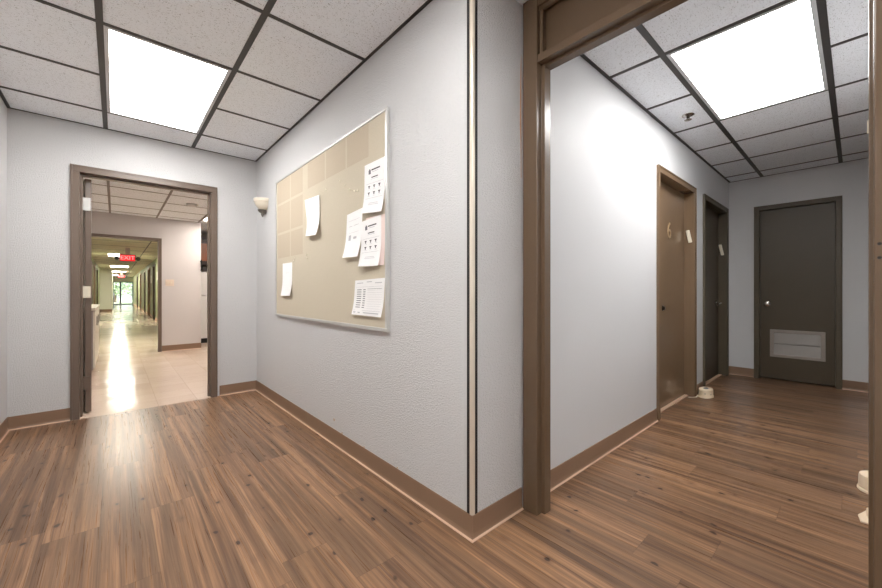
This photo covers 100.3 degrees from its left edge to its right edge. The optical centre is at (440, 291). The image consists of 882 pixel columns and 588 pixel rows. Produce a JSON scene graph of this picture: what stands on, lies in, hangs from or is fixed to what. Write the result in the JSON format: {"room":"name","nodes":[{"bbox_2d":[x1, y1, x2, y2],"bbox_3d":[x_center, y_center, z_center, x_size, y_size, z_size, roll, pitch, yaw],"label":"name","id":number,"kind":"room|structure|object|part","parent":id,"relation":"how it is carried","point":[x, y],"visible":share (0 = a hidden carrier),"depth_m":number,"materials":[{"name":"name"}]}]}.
{"room":"office hallway","nodes":[
{"label":"office hallway","id":0,"kind":"room"},
{"bbox_2d":[0,97,6,424],"bbox_3d":[-0.916,-0.170,0.024,0.120,2.440,7.250,0,0,-42],"label":"wall","id":1,"kind":"structure","parent":0,"point":[3,109],"depth_m":2.69,"materials":[{"name":"grey paint"}]},
{"bbox_2d":[0,408,69,442],"bbox_3d":[-0.744,0.999,0.176,0.340,0.102,7.250,0,0,-42],"label":"baseboard","id":2,"kind":"structure","parent":1,"relation":"attached to","point":[61,415],"depth_m":2.86,"materials":[{"name":"brown plastic"}]},
{"bbox_2d":[91,256,99,309],"bbox_3d":[-11.816,-0.075,12.358,0.100,2.250,17.830,0,0,-42],"label":"wall","id":3,"kind":"structure","parent":0,"point":[92,259],"depth_m":15.95,"materials":[{"name":"green paint"}]},
{"bbox_2d":[91,261,92,303],"bbox_3d":[-11.667,0.015,12.208,0.120,2.070,1.050,0,0,-42],"label":"door","id":4,"kind":"structure","parent":3,"relation":"in","point":[91,261],"depth_m":12.63,"materials":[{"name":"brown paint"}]},
{"bbox_2d":[94,264,95,303],"bbox_3d":[-13.391,0.015,14.155,0.120,2.070,1.050,0,0,-42],"label":"door","id":5,"kind":"structure","parent":3,"relation":"in","point":[94,264],"depth_m":14.58,"materials":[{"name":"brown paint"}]},
{"bbox_2d":[97,268,97,303],"bbox_3d":[-15.381,0.015,16.400,0.120,2.070,1.050,0,0,-42],"label":"door","id":6,"kind":"structure","parent":3,"relation":"in","point":[97,268],"depth_m":16.78,"materials":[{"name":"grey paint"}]},
{"bbox_2d":[100,268,112,308],"bbox_3d":[-22.057,-0.075,24.280,0.580,2.250,13.600,0,0,-42],"label":"wall","id":7,"kind":"structure","parent":0,"point":[106,275],"depth_m":19.24,"materials":[{"name":"white paint"}]},
{"bbox_2d":[100,309,111,311],"bbox_3d":[-17.507,0.990,19.220,0.480,0.120,0.008,0,0,-42],"label":"baseboard","id":8,"kind":"structure","parent":7,"relation":"attached to","point":[101,310],"depth_m":19.21,"materials":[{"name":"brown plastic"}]},
{"bbox_2d":[113,277,132,281],"bbox_3d":[-25.872,-1.000,30.012,1.310,0.400,0.120,0,0,-42],"label":"wall","id":9,"kind":"structure","parent":0,"point":[115,279],"depth_m":29.95,"materials":[{"name":"white paint"}]},
{"bbox_2d":[113,282,132,304],"bbox_3d":[-25.891,0.125,29.981,1.240,1.850,0.100,0,0,-42],"label":"window","id":10,"kind":"structure","parent":9,"relation":"in","point":[122,291],"depth_m":29.95,"materials":[{"name":"clear glass"}]},
{"bbox_2d":[91,237,156,276],"bbox_3d":[-15.787,-1.223,18.191,1.890,0.054,31.830,0,0,-42],"label":"ceiling","id":11,"kind":"structure","parent":0,"point":[146,250],"depth_m":11.32,"materials":[{"name":"beige tile"}]},
{"bbox_2d":[107,253,130,256],"bbox_3d":[-10.629,-1.197,12.240,0.680,0.006,1.220,0,0,-42],"label":"recessed light","id":12,"kind":"object","parent":11,"relation":"in","point":[109,254],"visible":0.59,"depth_m":11.91,"materials":[{"name":"white plastic"}]},
{"bbox_2d":[115,272,126,277],"bbox_3d":[-20.063,-1.028,23.100,0.560,0.345,0.090,0,0,-42],"label":"exit sign","id":13,"kind":"object","parent":11,"relation":"hanging from","point":[120,275],"visible":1,"depth_m":23.08,"materials":[{"name":"plastic"}]},
{"bbox_2d":[114,248,140,261],"bbox_3d":[-8.621,-1.012,10.124,0.560,0.375,0.090,0,0,-42],"label":"exit sign","id":14,"kind":"object","parent":11,"relation":"hanging from","point":[127,257],"visible":0.99,"depth_m":10.11,"materials":[{"name":"red plastic"}]},
{"bbox_2d":[7,108,256,416],"bbox_3d":[-2.663,-0.170,3.399,1.982,2.440,0.120,0,0,-42],"label":"wall","id":15,"kind":"structure","parent":0,"point":[41,149],"depth_m":2.97,"materials":[{"name":"grey paint"}]},
{"bbox_2d":[70,163,217,420],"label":"door frame","id":16,"kind":"structure","parent":15,"relation":"in","point":[80,190],"depth_m":3.17,"materials":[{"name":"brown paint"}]},
{"bbox_2d":[83,177,206,233],"bbox_3d":[-3.987,-1.303,5.933,4.100,0.054,5.430,0,0,-42],"label":"ceiling","id":17,"kind":"structure","parent":0,"point":[106,196],"depth_m":5.23,"materials":[{"name":"tile"}]},
{"bbox_2d":[186,203,197,206],"bbox_3d":[-3.648,-1.263,5.385,0.140,0.034,0.140,0,0,-42],"label":"smoke detector","id":18,"kind":"object","parent":17,"relation":"attached to","point":[187,204],"visible":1,"depth_m":5.34,"materials":[{"name":"white plastic"}]},
{"bbox_2d":[133,258,156,317],"bbox_3d":[-14.974,-0.075,18.645,0.070,2.250,31.430,0,0,-42],"label":"wall","id":19,"kind":"structure","parent":0,"point":[141,299],"depth_m":18.67,"materials":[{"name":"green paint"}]},
{"bbox_2d":[144,271,145,312],"bbox_3d":[-14.711,0.015,18.330,0.090,2.070,1.050,0,0,-42],"label":"door","id":20,"kind":"structure","parent":19,"relation":"in","point":[144,271],"depth_m":17.92,"materials":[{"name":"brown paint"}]},
{"bbox_2d":[133,303,156,320],"bbox_3d":[-15.003,1.000,18.619,0.008,0.100,31.430,0,0,-42],"label":"baseboard","id":21,"kind":"structure","parent":19,"relation":"attached to","point":[133,303],"depth_m":17.36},
{"bbox_2d":[148,268,149,315],"bbox_3d":[-12.721,0.015,16.084,0.090,2.070,1.050,0,0,-42],"label":"door","id":22,"kind":"structure","parent":19,"relation":"in","point":[148,268],"depth_m":15.66,"materials":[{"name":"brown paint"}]},
{"bbox_2d":[153,264,155,317],"bbox_3d":[-10.865,0.015,13.988,0.090,2.070,1.050,0,0,-42],"label":"door","id":23,"kind":"structure","parent":19,"relation":"in","point":[154,268],"depth_m":14.31,"materials":[{"name":"grey paint"}]},
{"bbox_2d":[91,211,200,345],"bbox_3d":[-5.343,-0.115,6.101,2.292,2.330,0.120,0,0,-42],"label":"wall","id":24,"kind":"structure","parent":0,"point":[181,240],"depth_m":6.56,"materials":[{"name":"grey paint"}]},
{"bbox_2d":[91,233,161,351],"bbox_3d":[-5.303,0.062,6.128,1.032,1.975,0.144,0,0,-42],"label":"door frame","id":25,"kind":"structure","parent":24,"relation":"in","point":[158,240],"depth_m":6.40,"materials":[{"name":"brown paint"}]},
{"bbox_2d":[165,279,173,285],"bbox_3d":[-4.790,-0.153,6.499,0.124,0.117,0.018,0,0,-42],"label":"light switch","id":26,"kind":"object","parent":24,"relation":"attached to","point":[168,282],"visible":1,"depth_m":6.50,"materials":[{"name":"beige plastic"}]},
{"bbox_2d":[162,343,200,351],"bbox_3d":[-4.658,0.999,6.618,0.580,0.102,0.016,0,0,-42],"label":"baseboard","id":27,"kind":"structure","parent":24,"relation":"attached to","point":[192,345],"depth_m":6.62,"materials":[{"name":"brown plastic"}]},
{"bbox_2d":[77,304,217,419],"bbox_3d":[-13.955,1.075,17.186,4.100,0.050,35.765,0,0,-42],"label":"floor","id":28,"kind":"structure","parent":0,"point":[129,373],"depth_m":5.02,"materials":[{"name":"tile"}]},
{"bbox_2d":[91,304,99,370],"bbox_3d":[-5.118,0.625,4.898,0.823,0.850,1.760,0,0,-42],"label":"base cabinet","id":29,"kind":"object","parent":28,"relation":"on","point":[95,315],"visible":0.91,"depth_m":4.60,"materials":[{"name":"grey laminate"}]},
{"bbox_3d":[-4.470,0.600,4.750,0.018,0.700,0.520,0,0,-42],"label":"cabinet door","id":30,"kind":"part","parent":29,"relation":"part of","materials":[{"name":"white laminate"}]},
{"bbox_2d":[91,304,99,310],"bbox_3d":[-5.121,0.217,4.895,0.815,0.035,1.760,0,0,-42],"label":"countertop","id":31,"kind":"structure","parent":29,"relation":"on","point":[93,306],"depth_m":4.91,"materials":[{"name":"beige stone"}]},
{"bbox_3d":[-4.828,0.600,5.155,0.018,0.700,0.520,0,0,-42],"label":"cabinet door","id":32,"kind":"part","parent":29,"relation":"part of","materials":[{"name":"white laminate"}]},
{"bbox_3d":[-5.186,0.600,5.559,0.018,0.700,0.520,0,0,-42],"label":"cabinet door","id":33,"kind":"part","parent":29,"relation":"part of","materials":[{"name":"white laminate"}]},
{"bbox_2d":[201,272,206,342],"bbox_3d":[-4.891,0.325,7.893,0.715,1.450,0.738,0,0,-42],"label":"refrigerator","id":34,"kind":"object","parent":28,"relation":"on","point":[203,274],"visible":0.02,"depth_m":7.52,"materials":[{"name":"white metal"}]},
{"bbox_3d":[-4.693,-0.163,7.669,0.715,0.475,0.045,0,0,-42],"label":"door","id":35,"kind":"part","parent":34,"relation":"part of","materials":[{"name":"white metal"}]},
{"bbox_3d":[-4.693,0.522,7.669,0.715,0.855,0.045,0,0,-42],"label":"door","id":36,"kind":"part","parent":34,"relation":"part of","materials":[{"name":"white metal"}]},
{"bbox_2d":[201,233,206,271],"bbox_3d":[-4.796,-0.115,8.590,1.828,2.330,0.120,0,0,-42],"label":"wall","id":37,"kind":"structure","parent":0,"point":[203,236],"depth_m":8.13,"materials":[{"name":"grey paint"}]},
{"bbox_2d":[201,240,206,266],"bbox_3d":[-4.741,-0.810,8.141,1.300,0.520,0.625,0,0,-42],"label":"upper cabinet","id":38,"kind":"object","parent":37,"relation":"attached to","point":[203,242],"visible":0.02,"depth_m":7.60,"materials":[{"name":"brown wood"}]},
{"bbox_3d":[-4.784,-0.810,7.700,0.620,0.360,0.023,0,0,-42],"label":"door","id":39,"kind":"part","parent":38,"relation":"part of","materials":[{"name":"brown wood"}]},
{"bbox_2d":[257,0,452,502],"bbox_3d":[-0.914,-0.170,2.829,0.121,2.440,3.052,0,0,-42],"label":"wall","id":40,"kind":"structure","parent":0,"point":[391,393],"depth_m":1.97,"materials":[{"name":"grey paint"}]},
{"bbox_2d":[253,197,268,216],"bbox_3d":[-1.791,-0.829,3.650,0.124,0.177,0.192,0,0,-42],"label":"wall sconce","id":41,"kind":"object","parent":40,"relation":"attached to","point":[261,203],"visible":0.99,"depth_m":3.61,"materials":[{"name":"beige glass"}]},
{"bbox_2d":[275,107,389,332],"bbox_3d":[-0.907,-0.394,2.716,0.020,1.237,1.868,0,0,-42],"label":"noticeboard","id":42,"kind":"object","parent":40,"relation":"attached to","point":[323,284],"visible":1,"depth_m":2.54,"materials":[{"name":"fabric"}]},
{"bbox_2d":[281,262,291,295],"bbox_3d":[-1.339,-0.105,3.179,0.023,0.285,0.235,0,0,-42],"label":"notice","id":43,"kind":"object","parent":42,"relation":"attached to","point":[287,267],"visible":1,"depth_m":3.18,"materials":[{"name":"white paper"}]},
{"bbox_2d":[305,195,319,235],"bbox_3d":[-0.984,-0.564,2.768,0.032,0.308,0.301,0,0,-40],"label":"notice","id":44,"kind":"object","parent":42,"relation":"attached to","point":[312,205],"visible":1,"depth_m":2.76,"materials":[{"name":"white paper"}]},
{"bbox_2d":[342,208,361,257],"bbox_3d":[-0.556,-0.359,2.293,0.026,0.294,0.226,0,0,-42],"label":"notice","id":45,"kind":"object","parent":42,"relation":"attached to","point":[354,219],"visible":0.98,"depth_m":2.29,"materials":[{"name":"white paper"}]},
{"bbox_2d":[352,278,384,316],"bbox_3d":[-0.435,0.034,2.163,0.016,0.220,0.364,0,0,-42],"label":"notice","id":46,"kind":"object","parent":42,"relation":"attached to","point":[369,293],"visible":1,"depth_m":2.15,"materials":[{"name":"white paper"}]},
{"bbox_2d":[358,215,380,266],"bbox_3d":[-0.419,-0.287,2.135,0.026,0.286,0.228,0,0,-42],"label":"notice","id":47,"kind":"object","parent":42,"relation":"attached to","point":[370,228],"visible":1,"depth_m":2.13,"materials":[{"name":"white paper"}]},
{"bbox_2d":[361,156,384,213],"bbox_3d":[-0.394,-0.596,2.109,0.026,0.308,0.225,0,0,-42],"label":"notice","id":48,"kind":"object","parent":42,"relation":"attached to","point":[374,180],"visible":1,"depth_m":2.11,"materials":[{"name":"white paper"}]},
{"bbox_2d":[366,214,384,264],"bbox_3d":[-0.383,-0.290,2.110,0.008,0.288,0.213,0,0,-42],"label":"notice","id":49,"kind":"object","parent":42,"relation":"attached to","point":[382,251],"visible":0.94,"depth_m":2.05,"materials":[{"name":"paper"}]},
{"bbox_2d":[219,380,523,542],"bbox_3d":[-0.915,0.999,2.738,3.242,0.102,0.358,0,0,43],"label":"baseboard","id":50,"kind":"structure","parent":40,"relation":"attached to","point":[472,528],"depth_m":1.90,"materials":[{"name":"brown plastic"}]},
{"bbox_2d":[0,374,867,587],"bbox_3d":[1.591,1.075,2.155,6.720,0.050,7.355,0,0,-42],"label":"floor","id":51,"kind":"structure","parent":0,"point":[753,484],"depth_m":1.80,"materials":[{"name":"brown wood"}]},
{"bbox_2d":[688,387,713,398],"bbox_3d":[2.597,1.008,3.648,0.345,0.083,0.129,0,0,-34],"label":"stopper","id":52,"kind":"object","parent":51,"relation":"on","point":[703,392],"visible":1,"depth_m":3.63,"materials":[{"name":"beige plastic"}]},
{"bbox_2d":[857,470,867,493],"bbox_3d":[2.284,1.005,1.923,0.159,0.088,0.148,0,0,-42],"label":"stopper","id":53,"kind":"object","parent":51,"relation":"on","point":[862,485],"visible":0.39,"depth_m":1.94,"materials":[{"name":"beige plastic"}]},
{"bbox_2d":[858,508,867,523],"bbox_3d":[1.992,1.027,1.688,0.114,0.044,0.146,0,0,40],"label":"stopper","id":54,"kind":"object","parent":51,"relation":"on","point":[863,517],"visible":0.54,"depth_m":1.69,"materials":[{"name":"beige plastic"}]},
{"bbox_2d":[0,0,867,182],"bbox_3d":[1.550,-1.413,2.208,6.710,0.054,7.490,0,0,-42],"label":"ceiling","id":55,"kind":"structure","parent":0,"point":[284,58],"depth_m":2.26,"materials":[{"name":"tile"}]},
{"bbox_2d":[103,25,231,133],"bbox_3d":[-1.944,-1.387,2.573,0.592,0.006,1.236,0,0,-42],"label":"recessed light","id":56,"kind":"object","parent":55,"relation":"in","point":[147,81],"visible":1,"depth_m":2.45,"materials":[{"name":"white plastic"}]},
{"bbox_2d":[682,112,694,121],"bbox_3d":[1.946,-1.369,2.898,0.084,0.042,0.084,0,0,-42],"label":"sprinkler head","id":57,"kind":"object","parent":55,"relation":"attached to","point":[687,116],"visible":1,"depth_m":2.89},
{"bbox_2d":[666,0,827,119],"bbox_3d":[1.987,-1.387,2.339,1.240,0.006,0.611,0,0,-42],"label":"recessed light","id":58,"kind":"object","parent":55,"relation":"in","point":[774,56],"visible":1,"depth_m":2.23,"materials":[{"name":"white plastic"}]},
{"bbox_2d":[453,0,728,511],"bbox_3d":[1.863,-0.170,3.170,4.728,2.440,0.121,0,0,-42],"label":"wall","id":59,"kind":"structure","parent":0,"point":[606,150],"depth_m":2.05,"materials":[{"name":"grey paint"}]},
{"bbox_2d":[467,0,476,515],"bbox_3d":[0.134,-0.221,1.575,0.036,2.338,0.036,0,0,-42],"label":"guard","id":60,"kind":"object","parent":59,"relation":"attached to","point":[471,4],"visible":1,"depth_m":1.57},
{"bbox_2d":[550,408,657,491],"bbox_3d":[1.109,0.999,2.412,1.730,0.102,0.016,0,0,-42],"label":"baseboard","id":61,"kind":"structure","parent":59,"relation":"attached to","point":[573,466],"depth_m":2.30,"materials":[{"name":"brown plastic"}]},
{"bbox_2d":[656,164,696,420],"bbox_3d":[2.117,0.009,3.380,1.061,2.082,0.136,0,0,-42],"label":"door","id":62,"kind":"structure","parent":59,"relation":"in","point":[676,199],"depth_m":3.52,"materials":[{"name":"brown paint"}]},
{"bbox_2d":[686,230,691,242],"bbox_3d":[2.479,-0.550,3.679,0.018,0.128,0.053,0,0,-42],"label":"sensor","id":63,"kind":"object","parent":62,"relation":"attached to","point":[687,231],"visible":1,"depth_m":3.67,"materials":[{"name":"beige plastic"}]},
{"bbox_2d":[697,381,702,394],"bbox_3d":[2.662,0.999,3.788,0.296,0.102,0.016,0,0,-42],"label":"baseboard","id":64,"kind":"structure","parent":59,"relation":"attached to","point":[700,384],"depth_m":3.80,"materials":[{"name":"brown plastic"}]},
{"bbox_2d":[703,194,728,386],"bbox_3d":[3.144,0.009,4.290,1.088,2.082,0.136,0,0,-42],"label":"door","id":65,"kind":"structure","parent":59,"relation":"in","point":[715,215],"depth_m":4.48,"materials":[{"name":"brown paint"}]},
{"bbox_2d":[719,245,723,254],"bbox_3d":[3.509,-0.520,4.606,0.018,0.138,0.056,0,0,-42],"label":"sensor","id":66,"kind":"object","parent":65,"relation":"attached to","point":[720,246],"visible":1,"depth_m":4.60,"materials":[{"name":"beige plastic"}]},
{"bbox_2d":[729,158,867,382],"bbox_3d":[4.140,-0.170,4.254,0.120,2.440,1.518,0,0,-42],"label":"wall","id":67,"kind":"structure","parent":0,"point":[848,180],"depth_m":4.12,"materials":[{"name":"grey paint"}]},
{"bbox_2d":[729,366,753,376],"bbox_3d":[3.710,0.999,4.561,0.117,0.102,0.248,0,0,-42],"label":"baseboard","id":68,"kind":"structure","parent":67,"relation":"attached to","point":[741,371],"depth_m":4.59,"materials":[{"name":"brown plastic"}]},
{"bbox_2d":[754,196,841,388],"bbox_3d":[4.108,0.010,4.260,0.160,2.080,0.730,0,0,-42],"label":"door","id":69,"kind":"structure","parent":67,"relation":"in","point":[794,242],"depth_m":4.24,"materials":[{"name":"grey paint"}]},
{"bbox_3d":[4.102,0.615,4.244,0.010,0.326,0.462,0,0,-42],"label":"louvre frame","id":70,"kind":"part","parent":69,"relation":"part of","materials":[{"name":"metal"}]},
{"bbox_2d":[835,203,835,385],"bbox_3d":[4.200,0.010,4.342,0.075,2.120,0.720,0,0,-42],"label":"wall","id":71,"kind":"structure","parent":0,"point":[835,203],"depth_m":4.08,"materials":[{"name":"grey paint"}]},
{"bbox_3d":[2.164,-0.170,-0.150,0.080,2.440,2.905,0,0,-42],"label":"doorway","id":72,"kind":"structure","parent":0,"visible":0},
{"bbox_2d":[523,0,881,587],"bbox_3d":[0.817,-0.170,1.374,0.100,2.440,1.163,0,0,-42],"label":"door frame","id":73,"kind":"structure","parent":72,"relation":"attached to","point":[555,32],"depth_m":1.71,"materials":[{"name":"brown paint"}]},
{"bbox_3d":[0.820,-1.363,1.367,0.082,0.055,1.020,0,0,-42],"label":"rail","id":74,"kind":"part","parent":73,"relation":"part of","materials":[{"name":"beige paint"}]},
{"bbox_3d":[0.829,-1.222,1.375,0.025,0.227,1.020,0,0,-42],"label":"transom panel","id":75,"kind":"part","parent":73,"relation":"part of","materials":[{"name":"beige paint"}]},
{"bbox_3d":[1.144,-0.105,0.933,0.001,0.124,0.056,0,0,-42],"label":"hinge plate","id":76,"kind":"part","parent":73,"relation":"part of","materials":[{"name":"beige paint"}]},
{"bbox_3d":[2.949,-0.170,2.265,4.300,2.440,0.120,0,0,-42],"label":"wall","id":77,"kind":"structure","parent":0,"visible":0},
{"bbox_2d":[842,380,867,392],"bbox_3d":[2.812,0.999,2.424,4.295,0.102,0.300,0,0,-42],"label":"baseboard","id":78,"kind":"structure","parent":77,"relation":"attached to","point":[846,384],"depth_m":3.89,"materials":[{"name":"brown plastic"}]}
]}

